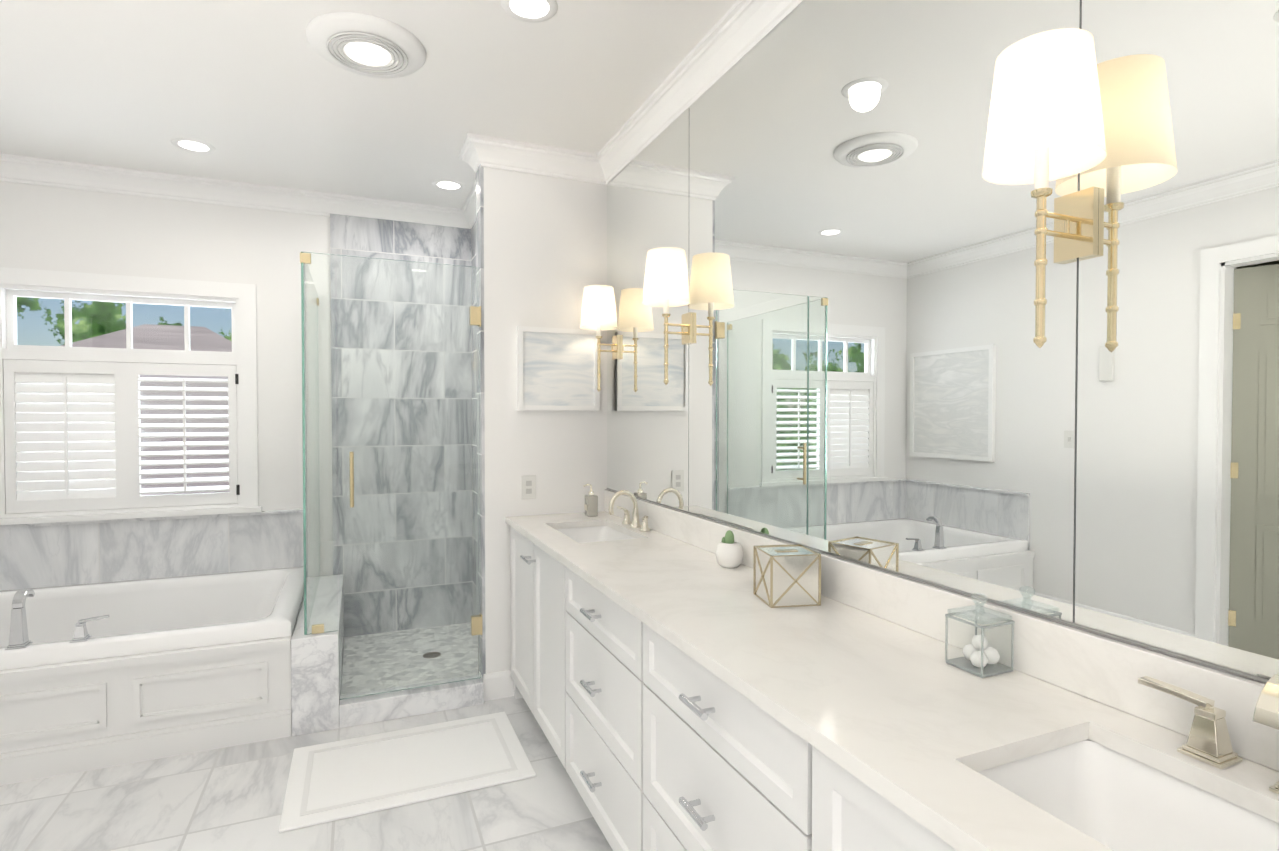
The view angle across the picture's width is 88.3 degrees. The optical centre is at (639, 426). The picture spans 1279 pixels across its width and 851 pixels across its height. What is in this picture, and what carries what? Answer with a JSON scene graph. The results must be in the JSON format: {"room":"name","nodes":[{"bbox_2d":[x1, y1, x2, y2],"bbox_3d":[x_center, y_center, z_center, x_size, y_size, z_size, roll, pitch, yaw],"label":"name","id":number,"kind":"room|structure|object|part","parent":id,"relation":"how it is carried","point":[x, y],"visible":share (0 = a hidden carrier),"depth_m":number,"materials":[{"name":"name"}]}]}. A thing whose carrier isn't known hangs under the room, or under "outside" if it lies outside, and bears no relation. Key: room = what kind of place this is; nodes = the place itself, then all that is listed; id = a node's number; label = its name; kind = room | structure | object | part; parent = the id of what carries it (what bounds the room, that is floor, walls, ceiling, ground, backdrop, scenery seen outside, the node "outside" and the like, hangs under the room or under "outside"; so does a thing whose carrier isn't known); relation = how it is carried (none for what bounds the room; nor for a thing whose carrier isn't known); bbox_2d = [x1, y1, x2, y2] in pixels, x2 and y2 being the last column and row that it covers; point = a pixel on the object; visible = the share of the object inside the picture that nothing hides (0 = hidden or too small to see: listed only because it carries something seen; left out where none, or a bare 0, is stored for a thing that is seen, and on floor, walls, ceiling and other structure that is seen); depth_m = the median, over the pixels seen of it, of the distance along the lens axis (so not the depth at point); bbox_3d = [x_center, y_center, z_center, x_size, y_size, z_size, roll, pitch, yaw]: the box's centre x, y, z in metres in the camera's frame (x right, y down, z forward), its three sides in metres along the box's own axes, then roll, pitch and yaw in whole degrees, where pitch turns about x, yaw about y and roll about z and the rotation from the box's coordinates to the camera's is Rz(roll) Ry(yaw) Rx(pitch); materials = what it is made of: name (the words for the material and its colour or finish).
{"room":"bathroom","nodes":[
{"label":"bathroom","id":0,"kind":"room"},
{"bbox_2d":[0,181,332,637],"bbox_3d":[-2.179,-0.031,4.011,3.301,2.750,0.120,0,1,-23],"label":"wall","id":1,"kind":"structure","parent":0,"point":[50,228],"depth_m":3.86,"materials":[{"name":"white paint"}]},
{"bbox_2d":[0,267,261,524],"bbox_3d":[-2.862,-0.166,3.692,1.305,1.340,0.165,0,1,-23],"label":"window unit","id":2,"kind":"structure","parent":1,"relation":"in","point":[71,443],"depth_m":3.64,"materials":[{"name":"white paint"}]},
{"bbox_2d":[3,359,125,513],"bbox_3d":[-3.099,0.049,3.566,0.514,0.811,0.038,0,1,-23],"label":"shutter","id":3,"kind":"object","parent":2,"relation":"attached to","point":[64,420],"depth_m":3.56,"materials":[{"name":"white paint"}]},
{"bbox_3d":[-2.874,-0.139,3.719,1.055,1.185,0.004,0,1,-23],"label":"glass pane","id":4,"kind":"part","parent":2,"relation":"part of","materials":[{"name":"white"}]},
{"bbox_3d":[-2.854,0.047,3.677,0.024,0.811,0.026,0,1,-23],"label":"shutter post","id":5,"kind":"part","parent":2,"relation":"part of","materials":[{"name":"white paint"}]},
{"bbox_2d":[129,363,237,507],"bbox_3d":[-2.607,0.045,3.783,0.514,0.811,0.058,0,1,-23],"label":"shutter","id":6,"kind":"object","parent":2,"relation":"attached to","point":[229,499],"depth_m":3.77,"materials":[{"name":"white paint"}]},
{"bbox_2d":[0,509,302,527],"bbox_3d":[-2.818,0.514,3.666,1.848,0.018,0.030,0,1,-23],"label":"trim","id":7,"kind":"structure","parent":1,"relation":"attached to","point":[156,518],"depth_m":3.68,"materials":[{"name":"stone"}]},
{"bbox_2d":[0,513,303,590],"bbox_3d":[-2.820,0.746,3.676,1.848,0.447,0.016,0,1,-23],"label":"tile backsplash","id":8,"kind":"structure","parent":1,"relation":"attached to","point":[49,556],"depth_m":3.69,"materials":[{"name":"stone"}]},
{"bbox_2d":[0,154,475,228],"bbox_3d":[-2.318,-1.345,3.815,2.670,0.115,0.090,0,1,-23],"label":"crown molding","id":9,"kind":"structure","parent":1,"relation":"attached to","point":[13,168],"depth_m":3.77,"materials":[{"name":"white paint"}]},
{"bbox_2d":[330,214,472,636],"bbox_3d":[-1.500,0.015,4.229,0.860,2.650,0.015,0,1,-23],"label":"wall","id":10,"kind":"structure","parent":1,"relation":"attached to","point":[384,240],"depth_m":4.21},
{"bbox_2d":[0,696,612,850],"bbox_3d":[-0.956,1.443,1.177,3.541,0.100,6.340,0,1,-23],"label":"floor","id":11,"kind":"structure","parent":0,"point":[232,798],"depth_m":2.36,"materials":[{"name":"stone"}]},
{"bbox_2d":[0,566,303,785],"bbox_3d":[-2.599,1.002,3.103,1.795,0.715,1.216,0,1,-23],"label":"bathtub","id":12,"kind":"object","parent":11,"relation":"on","point":[94,676],"visible":0.98,"depth_m":2.77,"materials":[{"name":"white ceramic"}]},
{"bbox_2d":[5,589,109,649],"bbox_3d":[-2.348,0.759,2.682,0.317,0.215,0.132,0,1,-23],"label":"faucet","id":13,"kind":"object","parent":12,"relation":"on","point":[18,637],"depth_m":2.62,"materials":[{"name":"silver metal"}]},
{"bbox_3d":[-2.368,1.155,2.567,1.795,0.429,0.044,0,1,-23],"label":"apron panel","id":14,"kind":"part","parent":12,"relation":"part of","materials":[{"name":"white paint"}]},
{"bbox_2d":[291,574,483,735],"bbox_3d":[-1.323,1.135,3.649,0.974,0.430,1.224,0,1,-23],"label":"shower base","id":15,"kind":"object","parent":11,"relation":"on","point":[317,687],"visible":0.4,"depth_m":3.19,"materials":[{"name":"stone"}]},
{"bbox_2d":[300,252,482,699],"bbox_3d":[-1.363,0.223,3.607,0.792,2.025,1.234,0,1,-23],"label":"glass","id":16,"kind":"object","parent":15,"relation":"on","point":[310,302],"visible":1,"depth_m":3.12,"materials":[{"name":"clear glass"}]},
{"bbox_2d":[278,712,535,832],"bbox_3d":[-0.930,1.360,2.677,0.890,0.013,0.600,0,1,-23],"label":"bath mat","id":17,"kind":"object","parent":11,"relation":"on","point":[339,780],"visible":0.98,"depth_m":2.62,"materials":[{"name":"white fabric"}]},
{"bbox_2d":[505,521,1072,850],"bbox_3d":[0.326,0.948,1.640,0.571,0.875,3.858,0,1,-23],"label":"bathroom vanity","id":18,"kind":"object","parent":11,"relation":"on","point":[677,687],"depth_m":1.54,"materials":[{"name":"white paint"}]},
{"bbox_2d":[505,509,1278,850],"bbox_3d":[0.342,0.495,1.628,0.545,0.029,3.878,0,1,-23],"label":"countertop","id":19,"kind":"structure","parent":18,"relation":"on","point":[979,812],"depth_m":1.12,"materials":[{"name":"white stone"}]},
{"bbox_2d":[583,484,597,516],"bbox_3d":[-0.251,0.368,3.331,0.068,0.164,0.054,0,1,-23],"label":"soap dispenser","id":20,"kind":"object","parent":19,"relation":"on","point":[591,505],"visible":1,"depth_m":3.31,"materials":[{"name":"beige ceramic"}]},
{"bbox_2d":[585,495,597,516],"bbox_3d":[-0.244,0.397,3.334,0.054,0.105,0.054,0,1,-23],"label":"bottle","id":21,"kind":"object","parent":20,"relation":"attached to","point":[591,501],"depth_m":3.31,"materials":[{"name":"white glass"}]},
{"bbox_2d":[553,521,644,544],"bbox_3d":[-0.201,0.556,2.926,0.317,0.162,0.532,0,1,-23],"label":"sink","id":22,"kind":"object","parent":19,"relation":"in","point":[597,532],"depth_m":3.16,"materials":[{"name":"white ceramic"}]},
{"bbox_2d":[609,490,652,532],"bbox_3d":[-0.066,0.370,2.982,0.157,0.172,0.353,0,1,-23],"label":"faucet","id":23,"kind":"object","parent":19,"relation":"on","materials":[{"name":"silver metal"}]},
{"bbox_2d":[716,530,742,567],"bbox_3d":[0.303,0.408,2.220,0.092,0.122,0.092,0,1,-23],"label":"cactus pot","id":24,"kind":"object","parent":19,"relation":"on","point":[729,552],"visible":1,"depth_m":2.19,"materials":[{"name":"white ceramic"}]},
{"bbox_2d":[753,544,820,607],"bbox_3d":[0.405,0.408,1.817,0.140,0.138,0.140,0,1,-9],"label":"cube","id":25,"kind":"object","parent":19,"relation":"on","point":[788,575],"visible":1,"depth_m":1.75,"materials":[{"name":"glass"}]},
{"bbox_2d":[945,593,1014,677],"bbox_3d":[0.684,0.409,1.328,0.092,0.151,0.092,0,1,-23],"label":"glass jar","id":26,"kind":"object","parent":19,"relation":"on","point":[982,663],"visible":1,"depth_m":1.31,"materials":[{"name":"clear glass"}]},
{"bbox_3d":[0.684,0.358,1.327,0.084,0.048,0.084,0,1,-23],"label":"lid","id":27,"kind":"part","parent":26,"relation":"part of","materials":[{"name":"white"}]},
{"bbox_2d":[961,725,1278,850],"bbox_3d":[0.709,0.593,0.798,0.317,0.162,0.532,0,1,-23],"label":"sink","id":28,"kind":"object","parent":19,"relation":"in","point":[1128,798],"depth_m":1.02,"materials":[{"name":"white ceramic"}]},
{"bbox_2d":[1137,673,1278,792],"bbox_3d":[0.854,0.408,0.857,0.149,0.170,0.400,0,1,-23],"label":"faucet","id":29,"kind":"object","parent":19,"relation":"on","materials":[{"name":"gold metal"}]},
{"bbox_2d":[0,0,737,208],"bbox_3d":[-0.956,-1.407,1.128,3.541,0.100,6.340,0,1,-23],"label":"ceiling","id":30,"kind":"structure","parent":0,"point":[260,92],"depth_m":2.68,"materials":[{"name":"white paint"}]},
{"bbox_2d":[171,138,215,152],"bbox_3d":[-2.205,-1.390,3.259,0.184,0.005,0.184,0,1,-23],"label":"recessed light","id":31,"kind":"object","parent":30,"relation":"in","point":[174,141],"depth_m":3.25,"materials":[{"name":"white paint"}]},
{"bbox_3d":[-2.205,-1.389,3.259,0.129,0.001,0.129,0,1,-23],"label":"recessed ceiling light lens","id":32,"kind":"part","parent":31,"relation":"part of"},
{"bbox_2d":[306,12,425,77],"bbox_3d":[-0.980,-1.352,2.380,0.400,0.052,0.400,0,1,-23],"label":"ceiling light","id":33,"kind":"object","parent":30,"relation":"attached to","point":[322,29],"depth_m":2.31,"materials":[{"name":"white paint"}]},
{"bbox_2d":[326,32,407,74],"bbox_3d":[-0.980,-1.346,2.380,0.274,0.005,0.274,0,1,-23],"label":"fan grille","id":34,"kind":"object","parent":33,"relation":"attached to","point":[370,39],"visible":1,"depth_m":2.36,"materials":[{"name":"white"}]},
{"bbox_3d":[-0.980,-1.337,2.380,0.156,0.022,0.156,0,1,-23],"label":"ceiling vent fan lens","id":35,"kind":"part","parent":33,"relation":"part of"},
{"bbox_2d":[432,179,464,190],"bbox_3d":[-1.105,-1.400,3.816,0.184,0.005,0.184,0,1,-23],"label":"recessed light","id":36,"kind":"object","parent":30,"relation":"in","point":[436,182],"depth_m":3.80,"materials":[{"name":"white paint"}]},
{"bbox_3d":[-1.105,-1.399,3.816,0.129,0.001,0.129,0,1,-23],"label":"recessed ceiling light lens","id":37,"kind":"part","parent":36,"relation":"part of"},
{"bbox_2d":[501,0,557,22],"bbox_3d":[-0.358,-1.371,2.146,0.184,0.005,0.184,0,1,-23],"label":"recessed light","id":38,"kind":"object","parent":30,"relation":"in","point":[531,8],"depth_m":2.16,"materials":[{"name":"white"}]},
{"bbox_2d":[484,167,606,672],"bbox_3d":[-0.702,-0.030,3.931,0.648,2.750,1.190,0,1,-23],"label":"wall block","id":39,"kind":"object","parent":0,"point":[545,250],"visible":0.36,"depth_m":3.34,"materials":[{"name":"white paint"}]},
{"bbox_2d":[471,222,477,614],"bbox_3d":[-0.904,0.021,3.910,0.015,2.650,1.040,0,1,-23],"label":"wall","id":40,"kind":"structure","parent":39,"relation":"attached to","point":[474,402],"depth_m":4.29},
{"bbox_2d":[476,199,478,673],"bbox_3d":[-0.760,0.029,3.399,0.152,2.650,0.015,0,1,-23],"label":"wall return","id":41,"kind":"object","parent":39,"relation":"attached to","point":[477,434],"visible":0.14,"depth_m":3.36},
{"bbox_2d":[476,164,485,676],"bbox_3d":[-0.796,0.031,3.310,0.015,2.650,0.119,0,1,-23],"label":"jamb","id":42,"kind":"object","parent":39,"relation":"attached to","point":[480,334],"visible":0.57,"depth_m":3.27,"materials":[{"name":"white paint"}]},
{"bbox_2d":[479,670,513,700],"bbox_3d":[-0.724,1.291,3.338,0.155,0.130,0.107,0,1,-23],"label":"baseboard","id":43,"kind":"structure","parent":39,"relation":"attached to","point":[499,685],"depth_m":3.29,"materials":[{"name":"white paint"}]},
{"bbox_2d":[460,133,595,182],"bbox_3d":[-0.535,-1.336,3.289,0.647,0.115,0.100,0,1,-23],"label":"crown molding","id":44,"kind":"structure","parent":39,"relation":"attached to","point":[487,151],"depth_m":3.28,"materials":[{"name":"white paint"}]},
{"bbox_2d":[521,475,535,498],"bbox_3d":[-0.562,0.305,3.345,0.075,0.120,0.007,0,1,-23],"label":"outlet","id":45,"kind":"object","parent":39,"relation":"attached to","point":[524,487],"depth_m":3.34,"materials":[{"name":"white plastic"}]},
{"bbox_3d":[-0.561,0.305,3.342,0.029,0.066,0.001,0,1,-23],"label":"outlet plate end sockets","id":46,"kind":"part","parent":45,"relation":"part of","materials":[{"name":"white plastic"}]},
{"bbox_2d":[517,326,599,410],"bbox_3d":[-0.413,-0.295,3.385,0.430,0.420,0.030,0,1,-23],"label":"art","id":47,"kind":"object","parent":39,"relation":"attached to","point":[556,368],"visible":0.96,"depth_m":3.38,"materials":[{"name":"white paper"}]},
{"bbox_2d":[608,489,1265,683],"bbox_3d":[0.617,0.007,1.825,0.120,2.750,6.340,0,1,-23],"label":"wall","id":48,"kind":"structure","parent":0,"point":[1008,607],"depth_m":1.30,"materials":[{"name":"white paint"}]},
{"bbox_2d":[592,0,804,184],"bbox_3d":[0.754,-1.301,1.214,0.090,0.115,4.910,0,1,-23],"label":"crown molding","id":49,"kind":"structure","parent":48,"relation":"attached to","point":[736,34],"depth_m":2.48,"materials":[{"name":"white paint"}]},
{"bbox_2d":[605,489,1276,768],"bbox_3d":[0.583,0.420,1.730,0.020,0.114,3.878,0,1,-23],"label":"backsplash","id":50,"kind":"structure","parent":48,"relation":"attached to","point":[1104,669],"depth_m":1.28,"materials":[{"name":"white stone"}]},
{"bbox_2d":[607,0,1278,682],"bbox_3d":[0.590,-0.450,1.716,0.007,1.620,3.876,0,1,-23],"label":"mirror","id":51,"kind":"object","parent":48,"relation":"attached to","point":[865,368],"visible":0.98,"depth_m":1.42,"materials":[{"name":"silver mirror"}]},
{"bbox_2d":[580,285,619,390],"bbox_3d":[-0.202,-0.438,3.316,0.194,0.522,0.188,0,1,-23],"label":"sconce","id":52,"kind":"object","parent":51,"relation":"attached to","point":[598,314],"visible":1,"depth_m":3.25,"materials":[{"name":"white fabric"}]},
{"bbox_3d":[-0.204,-0.599,3.313,0.188,0.200,0.188,0,1,-23],"label":"lamp shade","id":53,"kind":"part","parent":52,"relation":"part of","materials":[{"name":"white fabric"}]},
{"bbox_2d":[597,325,600,335],"bbox_3d":[-0.204,-0.496,3.314,0.022,0.096,0.022,0,1,-23],"label":"candle","id":54,"kind":"object","parent":52,"relation":"on","point":[598,326],"depth_m":3.31,"materials":[{"name":"white wax"}]},
{"bbox_3d":[-0.166,-0.321,3.334,0.116,0.287,0.072,0,1,-23],"label":"frame","id":55,"kind":"part","parent":52,"relation":"part of","materials":[{"name":"gold metal"}]},
{"bbox_3d":[0.014,-0.476,3.065,0.005,1.614,0.939,0,1,-23],"label":"panel","id":56,"kind":"part","parent":51,"relation":"part of","materials":[{"name":"silver metal"}]},
{"bbox_2d":[642,247,692,384],"bbox_3d":[0.108,-0.426,2.593,0.194,0.522,0.188,0,1,-23],"label":"sconce","id":57,"kind":"object","parent":51,"relation":"attached to","point":[666,286],"visible":0.98,"depth_m":2.53,"materials":[{"name":"white fabric"}]},
{"bbox_3d":[0.105,-0.587,2.589,0.188,0.200,0.188,0,1,-23],"label":"lamp shade","id":58,"kind":"part","parent":57,"relation":"part of","materials":[{"name":"white fabric"}]},
{"bbox_2d":[663,299,668,313],"bbox_3d":[0.105,-0.484,2.591,0.022,0.096,0.022,0,1,-23],"label":"candle","id":59,"kind":"object","parent":57,"relation":"on","point":[665,301],"depth_m":2.58,"materials":[{"name":"white wax"}]},
{"bbox_3d":[0.143,-0.308,2.610,0.116,0.287,0.072,0,1,-23],"label":"frame","id":60,"kind":"part","parent":57,"relation":"part of","materials":[{"name":"gold metal"}]},
{"bbox_3d":[0.504,-0.456,1.920,0.005,1.614,1.543,0,1,-23],"label":"panel","id":61,"kind":"part","parent":51,"relation":"part of","materials":[{"name":"silver metal"}]},
{"bbox_2d":[982,28,1106,347],"bbox_3d":[0.716,-0.401,1.171,0.194,0.522,0.188,0,1,-23],"label":"sconce","id":62,"kind":"object","parent":51,"relation":"attached to","point":[1045,124],"visible":1,"depth_m":1.13,"materials":[{"name":"white fabric"}]},
{"bbox_2d":[1034,147,1048,189],"bbox_3d":[0.714,-0.459,1.169,0.022,0.096,0.022,0,1,-23],"label":"candle","id":63,"kind":"object","parent":62,"relation":"on","point":[1041,179],"depth_m":1.16,"materials":[{"name":"white wax"}]},
{"bbox_3d":[0.714,-0.562,1.167,0.188,0.200,0.188,0,1,-23],"label":"lamp shade","id":64,"kind":"part","parent":62,"relation":"part of","materials":[{"name":"white fabric"}]},
{"bbox_3d":[0.751,-0.284,1.188,0.116,0.287,0.072,0,1,-23],"label":"frame","id":65,"kind":"part","parent":62,"relation":"part of","materials":[{"name":"gold metal"}]},
{"bbox_3d":[1.080,-0.433,0.572,0.005,1.614,1.382,0,1,-23],"label":"panel","id":66,"kind":"part","parent":51,"relation":"part of","materials":[{"name":"silver metal"}]},
{"label":"outside","id":67,"kind":"structure","parent":0,"visible":0},
{"bbox_2d":[17,297,231,344],"bbox_3d":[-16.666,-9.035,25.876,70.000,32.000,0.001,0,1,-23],"label":"tree","id":68,"kind":"object","parent":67,"point":[89,322],"depth_m":24.39,"materials":[{"name":"green plant"}]},
{"bbox_3d":[-7.117,3.671,11.144,5.800,3.100,5.400,0,1,-23],"label":"wall","id":69,"kind":"structure","parent":0,"visible":0},
{"bbox_2d":[141,436,228,495],"bbox_3d":[-7.117,1.112,11.100,6.400,2.020,6.000,0,1,-23],"label":"roof","id":70,"kind":"structure","parent":69,"relation":"on","point":[177,439],"depth_m":10.32,"materials":[{"name":"white"}]},
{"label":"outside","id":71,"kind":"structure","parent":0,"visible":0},
{"bbox_2d":[140,382,227,450],"bbox_3d":[-12.043,2.017,17.166,5.900,6.200,5.400,0,1,-23],"label":"wall","id":72,"kind":"structure","parent":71,"point":[171,393],"depth_m":14.88,"materials":[{"name":"white"}]},
{"bbox_2d":[61,324,231,378],"bbox_3d":[-12.043,-1.857,17.099,6.500,1.550,6.000,0,1,-23],"label":"roof","id":73,"kind":"structure","parent":72,"relation":"on","point":[169,338],"depth_m":16.24,"materials":[{"name":"grey"}]}
]}

